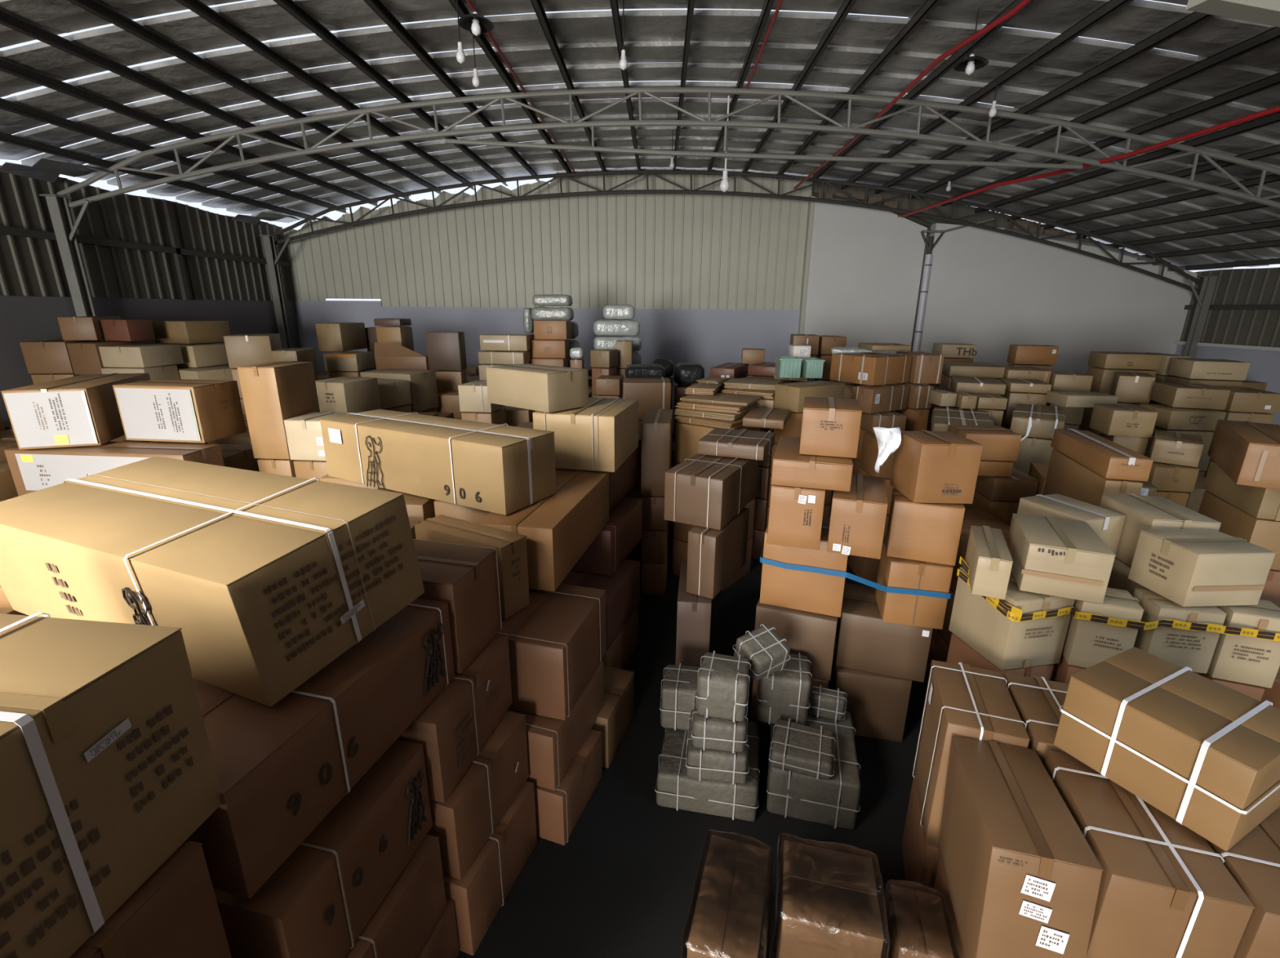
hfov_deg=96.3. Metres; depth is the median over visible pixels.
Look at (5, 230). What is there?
trim
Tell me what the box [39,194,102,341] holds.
steel column
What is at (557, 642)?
cardboard box
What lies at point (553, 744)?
cardboard box
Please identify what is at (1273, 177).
beam
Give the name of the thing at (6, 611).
cardboard box
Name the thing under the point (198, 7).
roof beam
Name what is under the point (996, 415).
cardboard box
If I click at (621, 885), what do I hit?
floor
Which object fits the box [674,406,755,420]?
bundle
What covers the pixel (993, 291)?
wall
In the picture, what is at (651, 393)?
cardboard box
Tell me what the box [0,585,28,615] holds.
cardboard box
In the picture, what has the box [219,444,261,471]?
cardboard box
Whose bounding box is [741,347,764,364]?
cardboard box
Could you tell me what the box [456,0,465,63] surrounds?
ceiling lamp
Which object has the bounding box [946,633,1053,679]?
cardboard box
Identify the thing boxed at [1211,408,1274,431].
cardboard box
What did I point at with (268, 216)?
flashing
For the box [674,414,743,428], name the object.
bundle
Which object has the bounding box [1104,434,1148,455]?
cardboard box
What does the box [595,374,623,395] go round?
cardboard box
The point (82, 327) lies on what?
cardboard box
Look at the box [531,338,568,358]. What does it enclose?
cardboard box
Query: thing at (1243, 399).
cardboard box
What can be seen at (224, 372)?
cardboard box
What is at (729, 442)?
cardboard box
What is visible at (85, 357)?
cardboard box
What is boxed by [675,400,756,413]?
bundle
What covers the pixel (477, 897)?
cardboard box
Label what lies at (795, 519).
cardboard box
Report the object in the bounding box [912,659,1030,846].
cardboard box
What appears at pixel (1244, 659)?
cardboard box
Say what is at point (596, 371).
cardboard box
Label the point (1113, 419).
cardboard box
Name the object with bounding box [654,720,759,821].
bale
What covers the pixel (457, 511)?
cardboard box
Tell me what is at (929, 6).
beam
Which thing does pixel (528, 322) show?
wrapped bundle
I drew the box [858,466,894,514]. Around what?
cardboard box
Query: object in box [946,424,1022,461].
cardboard box
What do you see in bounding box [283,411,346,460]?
cardboard box
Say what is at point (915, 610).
cardboard box
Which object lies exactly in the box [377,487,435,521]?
cardboard box
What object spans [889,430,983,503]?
cardboard box
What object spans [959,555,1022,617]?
caution tape
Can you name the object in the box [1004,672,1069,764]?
cardboard box
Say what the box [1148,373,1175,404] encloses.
cardboard box
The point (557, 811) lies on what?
cardboard box
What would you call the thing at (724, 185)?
pendant lamp
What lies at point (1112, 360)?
cardboard box
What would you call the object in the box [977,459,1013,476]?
cardboard box
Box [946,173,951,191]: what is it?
ceiling lamp
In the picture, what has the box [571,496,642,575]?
cardboard box
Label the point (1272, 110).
pipe
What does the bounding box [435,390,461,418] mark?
cardboard box
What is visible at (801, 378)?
bundle
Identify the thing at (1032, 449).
cardboard box
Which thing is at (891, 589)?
band
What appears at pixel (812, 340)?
cardboard box
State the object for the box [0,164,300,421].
wall
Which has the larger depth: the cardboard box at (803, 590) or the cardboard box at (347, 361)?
the cardboard box at (347, 361)
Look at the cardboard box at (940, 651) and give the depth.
5.67 m
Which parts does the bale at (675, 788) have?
cord, cord, cord, cord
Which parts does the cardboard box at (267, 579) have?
cord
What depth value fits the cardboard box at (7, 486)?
5.95 m
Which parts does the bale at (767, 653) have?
cord, cord, cord, cord, cord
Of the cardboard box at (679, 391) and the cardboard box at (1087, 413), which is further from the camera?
the cardboard box at (679, 391)
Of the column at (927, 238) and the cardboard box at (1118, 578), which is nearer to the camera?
the cardboard box at (1118, 578)
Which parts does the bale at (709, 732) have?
cord, cord, cord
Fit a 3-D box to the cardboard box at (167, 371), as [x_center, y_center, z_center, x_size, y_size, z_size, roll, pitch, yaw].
[-8.500,-1.779,9.784,0.738,0.284,0.694,1,17,2]
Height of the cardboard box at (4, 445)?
0.500 m
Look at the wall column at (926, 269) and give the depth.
15.46 m
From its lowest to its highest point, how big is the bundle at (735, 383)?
0.075 m
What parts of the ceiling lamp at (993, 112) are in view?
bulb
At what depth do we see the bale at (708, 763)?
4.09 m
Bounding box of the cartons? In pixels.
[0,333,1213,679]
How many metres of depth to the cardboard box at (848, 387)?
9.68 m
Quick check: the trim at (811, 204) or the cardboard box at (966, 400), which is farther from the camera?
the trim at (811, 204)
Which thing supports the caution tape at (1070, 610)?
attached to the cardboard box at (1006, 643)
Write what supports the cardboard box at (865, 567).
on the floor
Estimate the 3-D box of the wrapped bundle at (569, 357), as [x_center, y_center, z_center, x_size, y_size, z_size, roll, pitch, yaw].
[-1.717,-2.476,12.238,0.883,0.290,0.512,0,17,-1]
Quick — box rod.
[444,125,1083,169]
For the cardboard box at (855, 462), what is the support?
on the cartons
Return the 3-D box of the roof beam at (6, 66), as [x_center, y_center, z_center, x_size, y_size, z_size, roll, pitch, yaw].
[-7.854,-3.544,2.041,0.070,0.120,29.400,1,17,2]
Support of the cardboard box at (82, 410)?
on the cardboard box at (32, 470)
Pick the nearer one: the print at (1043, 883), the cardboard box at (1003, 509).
the print at (1043, 883)
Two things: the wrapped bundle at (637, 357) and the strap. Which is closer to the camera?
the strap
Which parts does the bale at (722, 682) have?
cord, cord, cord, cord, cord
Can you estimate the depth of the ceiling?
8.83 m
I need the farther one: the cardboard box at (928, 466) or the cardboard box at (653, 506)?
the cardboard box at (653, 506)
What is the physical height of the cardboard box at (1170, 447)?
0.254 m
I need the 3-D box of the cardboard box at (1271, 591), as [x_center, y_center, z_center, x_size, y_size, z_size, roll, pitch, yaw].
[5.865,0.922,5.642,0.433,0.457,0.949,7,18,21]
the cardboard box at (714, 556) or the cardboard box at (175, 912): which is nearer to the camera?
the cardboard box at (175, 912)
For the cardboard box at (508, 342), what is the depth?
10.96 m
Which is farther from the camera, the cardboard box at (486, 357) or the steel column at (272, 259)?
the steel column at (272, 259)
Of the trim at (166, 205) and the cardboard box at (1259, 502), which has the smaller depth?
the cardboard box at (1259, 502)
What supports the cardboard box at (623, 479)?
on the cardboard box at (622, 532)
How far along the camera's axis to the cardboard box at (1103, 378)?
9.47 m
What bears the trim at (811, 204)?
attached to the wall at (993, 291)
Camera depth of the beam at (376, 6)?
8.29 m
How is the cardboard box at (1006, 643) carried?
on the cardboard box at (959, 651)
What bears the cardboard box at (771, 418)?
on the bundle at (724, 424)
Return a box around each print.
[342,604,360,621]
[1023,903,1046,919]
[1024,878,1048,896]
[1039,929,1063,946]
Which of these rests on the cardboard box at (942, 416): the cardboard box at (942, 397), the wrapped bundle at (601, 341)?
the cardboard box at (942, 397)
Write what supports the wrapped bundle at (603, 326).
on the wrapped bundle
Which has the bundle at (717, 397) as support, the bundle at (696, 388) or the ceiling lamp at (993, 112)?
the bundle at (696, 388)
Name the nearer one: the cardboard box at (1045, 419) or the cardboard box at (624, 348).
the cardboard box at (1045, 419)
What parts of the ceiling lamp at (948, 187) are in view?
bulb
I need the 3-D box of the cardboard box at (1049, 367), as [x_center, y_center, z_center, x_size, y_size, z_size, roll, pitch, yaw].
[7.383,-1.918,10.927,0.667,0.524,0.365,4,17,12]
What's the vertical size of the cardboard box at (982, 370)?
0.188 m
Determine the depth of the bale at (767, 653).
4.26 m
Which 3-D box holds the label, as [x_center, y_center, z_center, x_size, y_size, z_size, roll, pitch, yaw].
[-1.410,0.694,1.515,0.001,0.028,0.084,2,17,6]
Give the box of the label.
[90,729,121,755]
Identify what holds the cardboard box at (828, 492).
on the cardboard box at (826, 507)
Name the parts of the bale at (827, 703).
cord, cord, cord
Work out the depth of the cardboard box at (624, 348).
11.19 m
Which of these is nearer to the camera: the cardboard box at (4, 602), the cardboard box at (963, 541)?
the cardboard box at (4, 602)
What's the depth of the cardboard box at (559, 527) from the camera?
4.62 m
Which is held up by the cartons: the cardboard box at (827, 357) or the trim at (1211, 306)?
the cardboard box at (827, 357)
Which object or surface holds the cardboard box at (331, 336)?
on the cardboard box at (347, 361)
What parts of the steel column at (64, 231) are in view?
cap plate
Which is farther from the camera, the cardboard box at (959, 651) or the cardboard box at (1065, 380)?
the cardboard box at (1065, 380)
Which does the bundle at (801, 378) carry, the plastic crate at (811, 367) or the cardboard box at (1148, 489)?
the plastic crate at (811, 367)
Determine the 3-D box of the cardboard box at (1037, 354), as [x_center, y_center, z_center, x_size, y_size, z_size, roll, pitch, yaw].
[7.385,-2.343,10.793,0.698,0.346,0.397,4,17,12]
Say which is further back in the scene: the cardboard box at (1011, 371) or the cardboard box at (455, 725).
the cardboard box at (1011, 371)
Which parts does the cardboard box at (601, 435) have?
cord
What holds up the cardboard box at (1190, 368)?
on the cardboard box at (1222, 383)
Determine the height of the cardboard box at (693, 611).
0.726 m
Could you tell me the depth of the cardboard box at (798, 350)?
9.34 m
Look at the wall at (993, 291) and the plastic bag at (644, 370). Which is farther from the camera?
the wall at (993, 291)
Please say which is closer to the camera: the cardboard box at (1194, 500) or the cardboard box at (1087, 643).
the cardboard box at (1087, 643)
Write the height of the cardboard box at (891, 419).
0.270 m
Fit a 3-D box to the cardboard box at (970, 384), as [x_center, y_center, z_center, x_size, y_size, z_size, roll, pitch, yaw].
[5.109,-1.424,8.693,0.633,0.155,0.838,7,18,21]
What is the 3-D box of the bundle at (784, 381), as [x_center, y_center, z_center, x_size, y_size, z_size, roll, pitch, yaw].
[2.023,-1.595,9.341,0.678,0.063,0.585,15,22,39]
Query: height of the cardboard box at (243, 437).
0.477 m
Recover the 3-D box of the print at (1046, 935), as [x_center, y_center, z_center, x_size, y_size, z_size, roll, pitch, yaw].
[1.684,1.881,2.344,0.080,0.074,0.001,4,11,17]
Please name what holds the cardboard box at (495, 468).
on the cardboard box at (559, 527)
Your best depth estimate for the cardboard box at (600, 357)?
10.72 m
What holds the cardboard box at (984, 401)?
on the cardboard box at (996, 415)
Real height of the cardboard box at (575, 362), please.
0.524 m
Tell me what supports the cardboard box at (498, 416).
on the cartons
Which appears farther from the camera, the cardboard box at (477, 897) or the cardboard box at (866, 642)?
the cardboard box at (866, 642)
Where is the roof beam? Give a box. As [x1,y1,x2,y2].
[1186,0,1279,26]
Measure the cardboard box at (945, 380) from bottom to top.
0.503 m
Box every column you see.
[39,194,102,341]
[259,235,291,349]
[910,237,928,351]
[912,217,995,351]
[1182,275,1222,358]
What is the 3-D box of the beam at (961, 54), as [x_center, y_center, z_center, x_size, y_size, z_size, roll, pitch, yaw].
[4.104,-3.879,1.524,0.070,0.120,29.400,1,17,2]
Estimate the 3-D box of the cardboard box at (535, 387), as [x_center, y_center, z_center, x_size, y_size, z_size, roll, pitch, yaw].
[-1.077,-0.974,6.009,0.957,0.384,0.581,13,21,36]
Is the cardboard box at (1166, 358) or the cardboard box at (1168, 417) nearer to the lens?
the cardboard box at (1168, 417)
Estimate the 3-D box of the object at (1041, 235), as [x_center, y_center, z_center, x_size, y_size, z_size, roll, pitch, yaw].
[11.961,-6.026,15.078,4.818,1.048,0.090,1,17,2]
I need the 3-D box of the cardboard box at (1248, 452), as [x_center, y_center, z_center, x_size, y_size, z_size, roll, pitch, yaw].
[5.779,-0.250,5.353,0.452,0.382,1.370,12,20,34]
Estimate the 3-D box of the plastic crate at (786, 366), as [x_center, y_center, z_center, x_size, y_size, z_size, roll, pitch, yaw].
[2.317,-1.758,9.002,0.347,0.294,0.440,1,17,2]
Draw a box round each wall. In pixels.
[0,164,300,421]
[283,168,813,433]
[803,199,1197,373]
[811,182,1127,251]
[1174,266,1279,425]
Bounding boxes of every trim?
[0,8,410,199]
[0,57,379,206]
[0,97,348,213]
[0,131,315,221]
[0,226,292,266]
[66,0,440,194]
[162,200,191,300]
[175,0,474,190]
[272,0,508,186]
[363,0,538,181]
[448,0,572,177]
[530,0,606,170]
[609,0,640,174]
[672,0,694,169]
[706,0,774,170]
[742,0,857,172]
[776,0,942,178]
[797,195,814,333]
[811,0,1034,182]
[812,191,930,226]
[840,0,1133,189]
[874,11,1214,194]
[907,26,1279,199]
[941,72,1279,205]
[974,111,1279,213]
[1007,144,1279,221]
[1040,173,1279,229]
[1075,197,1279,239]
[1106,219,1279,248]
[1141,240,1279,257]
[1172,341,1279,351]
[1183,304,1279,309]
[1185,257,1279,270]
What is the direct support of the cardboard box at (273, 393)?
on the cardboard box at (286, 467)
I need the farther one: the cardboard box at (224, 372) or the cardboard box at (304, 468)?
the cardboard box at (224, 372)
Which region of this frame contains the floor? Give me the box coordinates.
[457,433,929,957]
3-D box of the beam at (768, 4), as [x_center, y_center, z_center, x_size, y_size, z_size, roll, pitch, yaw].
[1.347,-4.089,1.558,0.070,0.120,29.400,1,17,2]
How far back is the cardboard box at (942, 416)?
7.16 m
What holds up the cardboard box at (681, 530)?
on the cardboard box at (680, 547)
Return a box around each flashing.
[0,157,115,182]
[231,211,299,224]
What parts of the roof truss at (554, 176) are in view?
web post, web post, web post, web post, web post, web post, web post, web post, web post, web post, web post, web post, web post, web post, web post, web post, web post, web post, web post, web post, web post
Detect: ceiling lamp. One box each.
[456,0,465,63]
[457,0,493,35]
[471,35,479,87]
[619,0,627,70]
[669,128,674,168]
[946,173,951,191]
[952,7,988,75]
[988,75,999,117]
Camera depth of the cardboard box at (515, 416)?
8.81 m
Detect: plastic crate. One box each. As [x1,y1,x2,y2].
[774,355,802,377]
[800,357,824,377]
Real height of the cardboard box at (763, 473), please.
0.477 m
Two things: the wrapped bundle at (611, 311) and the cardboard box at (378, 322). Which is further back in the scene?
the wrapped bundle at (611, 311)
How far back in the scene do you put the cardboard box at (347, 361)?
11.05 m
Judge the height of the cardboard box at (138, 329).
0.362 m
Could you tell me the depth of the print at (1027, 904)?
2.34 m
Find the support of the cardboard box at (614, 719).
on the floor
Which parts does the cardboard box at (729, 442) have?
cord, cord, cord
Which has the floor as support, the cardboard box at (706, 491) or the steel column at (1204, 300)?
the steel column at (1204, 300)
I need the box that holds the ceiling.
[0,0,1279,270]
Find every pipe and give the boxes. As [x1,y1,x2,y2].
[793,0,1031,189]
[900,105,1279,217]
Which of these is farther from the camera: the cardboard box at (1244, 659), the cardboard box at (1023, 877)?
the cardboard box at (1244, 659)
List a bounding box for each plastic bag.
[624,363,666,377]
[649,357,673,377]
[673,362,704,386]
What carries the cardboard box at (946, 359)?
on the cartons
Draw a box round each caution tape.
[956,568,1279,640]
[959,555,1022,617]
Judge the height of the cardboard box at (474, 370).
0.526 m
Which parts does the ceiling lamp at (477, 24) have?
lamp shade, bulb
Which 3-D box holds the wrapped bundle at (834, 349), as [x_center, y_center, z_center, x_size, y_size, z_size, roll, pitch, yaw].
[3.604,-2.187,9.750,0.692,0.105,0.610,6,17,17]
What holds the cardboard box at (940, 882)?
on the floor
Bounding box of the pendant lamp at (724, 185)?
[720,95,729,191]
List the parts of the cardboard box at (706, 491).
cord, cord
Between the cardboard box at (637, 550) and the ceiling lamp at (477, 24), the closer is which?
the ceiling lamp at (477, 24)
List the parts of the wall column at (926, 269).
bracket arm, bracket arm, rail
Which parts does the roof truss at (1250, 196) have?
web post, web post, web post, web post, web post, web post, web post, web post, web post, web post, web post, web post, web post, web post, web post, web post, web post, web post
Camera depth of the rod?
9.40 m
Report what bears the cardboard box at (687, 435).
on the cartons
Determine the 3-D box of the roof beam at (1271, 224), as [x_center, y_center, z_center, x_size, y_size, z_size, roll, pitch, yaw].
[12.367,-2.216,1.729,0.070,0.120,29.400,1,17,2]
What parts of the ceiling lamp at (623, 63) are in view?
bulb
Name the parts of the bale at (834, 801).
cord, cord, cord, cord, cord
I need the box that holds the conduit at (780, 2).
[746,0,782,88]
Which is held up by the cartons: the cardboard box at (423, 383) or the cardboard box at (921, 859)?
the cardboard box at (423, 383)
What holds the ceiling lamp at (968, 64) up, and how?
hanging from the ceiling
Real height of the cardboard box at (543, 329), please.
0.363 m
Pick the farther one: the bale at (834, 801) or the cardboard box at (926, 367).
the cardboard box at (926, 367)
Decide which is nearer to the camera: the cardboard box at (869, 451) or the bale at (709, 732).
the bale at (709, 732)
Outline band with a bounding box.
[760,549,951,598]
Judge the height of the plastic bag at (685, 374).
0.391 m
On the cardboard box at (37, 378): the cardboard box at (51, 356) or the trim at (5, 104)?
the cardboard box at (51, 356)
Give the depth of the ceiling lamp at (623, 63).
7.00 m
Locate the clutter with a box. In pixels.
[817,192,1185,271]
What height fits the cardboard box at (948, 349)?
0.265 m
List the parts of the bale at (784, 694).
cord, cord, cord, cord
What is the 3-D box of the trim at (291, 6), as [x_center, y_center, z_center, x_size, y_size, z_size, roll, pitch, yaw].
[-4.172,-3.992,1.780,0.070,0.120,29.400,1,17,2]
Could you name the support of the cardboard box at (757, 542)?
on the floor
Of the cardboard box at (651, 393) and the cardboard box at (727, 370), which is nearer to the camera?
the cardboard box at (651, 393)
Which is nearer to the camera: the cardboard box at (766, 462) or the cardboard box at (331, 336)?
the cardboard box at (766, 462)
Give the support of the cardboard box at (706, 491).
on the cardboard box at (714, 556)
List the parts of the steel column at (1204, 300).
cap plate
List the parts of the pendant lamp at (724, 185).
bulb, rod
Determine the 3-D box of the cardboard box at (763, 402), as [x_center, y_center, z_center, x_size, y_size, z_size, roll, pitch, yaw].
[1.663,-0.992,8.403,0.762,0.477,0.658,9,18,26]
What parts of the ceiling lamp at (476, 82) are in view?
bulb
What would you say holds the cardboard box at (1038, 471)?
on the cartons
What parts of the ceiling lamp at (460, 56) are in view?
bulb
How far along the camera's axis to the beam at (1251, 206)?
12.40 m
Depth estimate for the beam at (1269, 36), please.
7.96 m
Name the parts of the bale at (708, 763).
cord, cord, cord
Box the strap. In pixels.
[1021,417,1031,440]
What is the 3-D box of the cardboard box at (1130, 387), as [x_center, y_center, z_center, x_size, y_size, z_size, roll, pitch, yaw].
[7.486,-1.396,8.727,0.423,0.398,0.700,11,20,33]
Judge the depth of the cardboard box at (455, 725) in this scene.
3.21 m
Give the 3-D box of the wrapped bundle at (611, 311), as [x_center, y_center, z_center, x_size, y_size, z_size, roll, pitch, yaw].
[-0.427,-3.459,11.870,0.649,0.295,0.496,1,17,0]
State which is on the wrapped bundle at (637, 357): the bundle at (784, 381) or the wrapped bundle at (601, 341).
the wrapped bundle at (601, 341)
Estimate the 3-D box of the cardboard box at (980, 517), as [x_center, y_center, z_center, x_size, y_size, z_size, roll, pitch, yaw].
[3.323,0.647,5.870,0.620,0.529,0.611,1,17,2]
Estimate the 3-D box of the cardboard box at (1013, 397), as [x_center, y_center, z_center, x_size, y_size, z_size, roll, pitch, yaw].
[5.806,-1.101,8.745,0.492,0.486,0.614,6,17,18]
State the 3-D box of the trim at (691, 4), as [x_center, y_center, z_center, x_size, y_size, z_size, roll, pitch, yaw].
[0.427,-4.121,1.581,0.070,0.120,29.400,1,17,2]
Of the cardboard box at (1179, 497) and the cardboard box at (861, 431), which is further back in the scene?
the cardboard box at (861, 431)
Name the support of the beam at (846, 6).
attached to the wall at (640, 251)
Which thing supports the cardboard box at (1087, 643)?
on the cardboard box
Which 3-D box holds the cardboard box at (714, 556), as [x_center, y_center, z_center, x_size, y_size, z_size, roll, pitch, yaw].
[0.760,0.660,5.498,0.274,0.612,0.911,10,19,28]
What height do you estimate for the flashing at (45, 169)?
0.216 m
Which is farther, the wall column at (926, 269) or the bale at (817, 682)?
the wall column at (926, 269)
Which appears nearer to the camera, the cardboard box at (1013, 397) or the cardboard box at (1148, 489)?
the cardboard box at (1148, 489)
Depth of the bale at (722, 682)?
3.95 m
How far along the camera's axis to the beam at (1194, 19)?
7.84 m
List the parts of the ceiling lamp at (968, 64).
bulb, lamp shade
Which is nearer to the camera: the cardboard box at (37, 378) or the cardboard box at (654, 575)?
the cardboard box at (654, 575)
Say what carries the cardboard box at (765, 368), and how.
on the cartons
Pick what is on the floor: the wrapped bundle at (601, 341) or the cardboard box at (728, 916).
the cardboard box at (728, 916)
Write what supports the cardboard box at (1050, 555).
on the cardboard box at (1006, 643)
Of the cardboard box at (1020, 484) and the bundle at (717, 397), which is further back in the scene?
the bundle at (717, 397)
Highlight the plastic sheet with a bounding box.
[872,426,901,472]
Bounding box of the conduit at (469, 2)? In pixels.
[466,0,578,177]
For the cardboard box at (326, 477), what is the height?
0.497 m
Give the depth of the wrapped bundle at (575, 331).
12.00 m
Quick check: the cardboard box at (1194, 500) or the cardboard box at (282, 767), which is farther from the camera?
the cardboard box at (1194, 500)
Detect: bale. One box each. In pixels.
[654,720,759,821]
[659,662,700,729]
[685,709,749,783]
[691,690,747,752]
[695,650,751,721]
[733,623,790,680]
[756,652,811,724]
[766,704,861,829]
[768,718,835,779]
[809,684,846,721]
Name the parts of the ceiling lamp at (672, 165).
bulb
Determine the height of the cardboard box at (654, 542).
0.447 m
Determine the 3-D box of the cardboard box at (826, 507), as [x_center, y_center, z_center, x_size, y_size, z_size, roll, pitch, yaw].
[2.283,0.595,8.279,0.879,0.457,0.402,-10,19,-31]
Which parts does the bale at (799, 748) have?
cord, cord, cord, cord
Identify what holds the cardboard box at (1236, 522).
on the cardboard box
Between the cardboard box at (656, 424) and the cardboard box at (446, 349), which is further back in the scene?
the cardboard box at (446, 349)
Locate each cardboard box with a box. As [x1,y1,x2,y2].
[0,373,151,449]
[0,440,17,461]
[0,456,424,706]
[0,460,18,501]
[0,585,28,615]
[0,608,19,614]
[0,612,222,957]
[3,440,224,495]
[19,339,99,373]
[31,373,79,384]
[57,315,120,340]
[66,341,138,374]
[69,840,231,957]
[98,343,183,367]
[100,318,155,341]
[101,364,179,379]
[111,435,146,442]
[112,378,246,442]
[151,320,231,343]
[168,342,228,367]
[177,364,233,380]
[186,597,454,897]
[207,427,251,444]
[213,738,432,957]
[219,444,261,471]
[223,333,282,368]
[231,368,243,398]
[236,360,319,458]
[257,457,296,476]
[271,346,316,361]
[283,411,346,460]
[293,459,328,479]
[315,321,367,351]
[315,376,381,413]
[319,408,555,515]
[320,473,379,488]
[323,351,374,371]
[327,368,373,378]
[344,834,446,957]
[360,368,438,412]
[364,326,413,353]
[373,318,411,325]
[374,342,429,369]
[376,325,413,350]
[377,377,411,408]
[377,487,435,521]
[383,404,411,412]
[397,634,512,802]
[413,514,529,618]
[413,537,502,672]
[417,898,459,957]
[426,331,466,370]
[426,710,528,879]
[434,499,490,523]
[435,369,466,393]
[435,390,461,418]
[443,780,537,955]
[457,380,506,412]
[461,407,506,425]
[465,365,479,375]
[476,467,608,591]
[478,350,532,364]
[478,363,531,380]
[480,333,533,351]
[485,363,588,412]
[496,582,605,719]
[503,405,536,426]
[506,660,604,790]
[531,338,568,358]
[531,357,568,367]
[532,396,638,471]
[533,320,571,339]
[533,728,601,844]
[560,559,639,649]
[569,358,584,368]
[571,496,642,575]
[590,348,617,367]
[591,366,617,394]
[591,665,634,768]
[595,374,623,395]
[600,604,638,669]
[608,437,641,512]
[615,339,632,368]
[622,377,671,419]
[626,528,642,556]
[640,408,672,496]
[640,541,668,594]
[641,495,667,529]
[641,520,669,563]
[664,453,757,529]
[671,537,752,590]
[672,499,755,542]
[674,383,689,408]
[675,422,759,462]
[675,560,711,666]
[681,828,773,957]
[686,506,749,598]
[697,427,775,460]
[710,362,749,378]
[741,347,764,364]
[742,407,790,429]
[747,361,775,376]
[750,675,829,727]
[751,528,766,559]
[752,497,769,529]
[754,398,777,431]
[755,465,771,498]
[755,597,838,679]
[757,431,773,466]
[760,515,848,617]
[766,484,825,549]
[766,503,830,527]
[766,832,889,957]
[768,475,831,506]
[771,435,853,491]
[773,380,844,412]
[773,411,802,443]
[787,344,811,357]
[790,333,819,355]
[799,396,862,457]
[815,354,831,379]
[817,334,846,354]
[826,473,888,559]
[828,635,912,742]
[829,351,911,385]
[829,380,867,399]
[835,582,933,681]
[848,554,879,582]
[851,383,909,413]
[851,457,860,474]
[856,427,870,460]
[857,342,911,351]
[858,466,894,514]
[859,432,894,478]
[860,410,906,432]
[874,538,953,629]
[884,878,959,957]
[885,488,964,565]
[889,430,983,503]
[893,407,928,431]
[896,351,944,383]
[897,382,933,408]
[901,773,940,888]
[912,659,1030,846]
[925,403,937,431]
[925,627,937,671]
[928,389,956,406]
[929,632,949,669]
[931,342,977,357]
[931,406,994,431]
[933,857,965,957]
[937,357,973,384]
[937,373,1000,407]
[937,587,955,644]
[937,735,1102,957]
[942,361,1004,377]
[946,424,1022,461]
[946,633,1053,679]
[948,566,1075,669]
[950,376,1006,394]
[950,534,1008,591]
[954,391,977,408]
[960,508,1009,535]
[963,489,1019,526]
[964,524,1013,599]
[972,392,1007,409]
[972,407,1004,426]
[974,467,1039,501]
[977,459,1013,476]
[998,365,1051,383]
[1000,377,1051,393]
[1000,389,1046,425]
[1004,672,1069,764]
[1006,344,1058,364]
[1006,513,1115,603]
[1007,363,1053,370]
[1009,403,1065,439]
[1012,435,1054,475]
[1017,493,1126,554]
[1028,462,1048,494]
[1043,448,1142,506]
[1044,391,1118,407]
[1044,749,1254,957]
[1045,402,1084,424]
[1048,370,1093,391]
[1050,428,1153,480]
[1050,653,1086,683]
[1053,646,1279,850]
[1062,586,1144,667]
[1078,407,1101,434]
[1087,351,1162,369]
[1087,366,1156,394]
[1088,403,1157,437]
[1099,493,1222,566]
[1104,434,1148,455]
[1106,556,1149,595]
[1109,371,1155,404]
[1128,528,1275,606]
[1133,587,1226,673]
[1139,404,1226,431]
[1139,480,1157,495]
[1144,426,1213,471]
[1145,455,1199,492]
[1146,351,1190,374]
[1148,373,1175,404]
[1149,430,1204,466]
[1150,382,1230,409]
[1155,489,1189,506]
[1161,376,1242,404]
[1168,358,1250,380]
[1185,475,1206,512]
[1197,671,1264,700]
[1198,490,1279,569]
[1202,460,1279,520]
[1204,805,1279,957]
[1207,419,1279,489]
[1207,599,1279,687]
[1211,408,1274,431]
[1215,386,1279,413]
[1237,380,1266,390]
[1259,568,1279,607]
[1260,666,1279,709]
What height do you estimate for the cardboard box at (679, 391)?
0.443 m
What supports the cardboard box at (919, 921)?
on the floor
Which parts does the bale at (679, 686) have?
cord, cord, cord, cord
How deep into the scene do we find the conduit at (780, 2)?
7.45 m
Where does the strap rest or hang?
hanging from the cardboard box at (1045, 419)
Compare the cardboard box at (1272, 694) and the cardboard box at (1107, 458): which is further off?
the cardboard box at (1107, 458)
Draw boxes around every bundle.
[523,307,533,333]
[531,306,573,319]
[532,293,573,306]
[567,355,572,367]
[568,339,580,355]
[569,346,584,358]
[570,321,578,338]
[593,319,639,335]
[593,335,641,351]
[603,304,635,319]
[632,351,641,364]
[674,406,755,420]
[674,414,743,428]
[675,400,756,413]
[680,392,763,405]
[684,382,720,395]
[696,376,730,386]
[720,387,775,399]
[724,377,782,390]
[743,376,791,383]
[773,374,812,381]
[830,346,873,353]
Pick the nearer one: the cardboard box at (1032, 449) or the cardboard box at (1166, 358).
the cardboard box at (1032, 449)
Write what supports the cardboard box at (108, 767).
on the cardboard box at (175, 912)
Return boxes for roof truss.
[57,87,1279,208]
[271,169,1202,293]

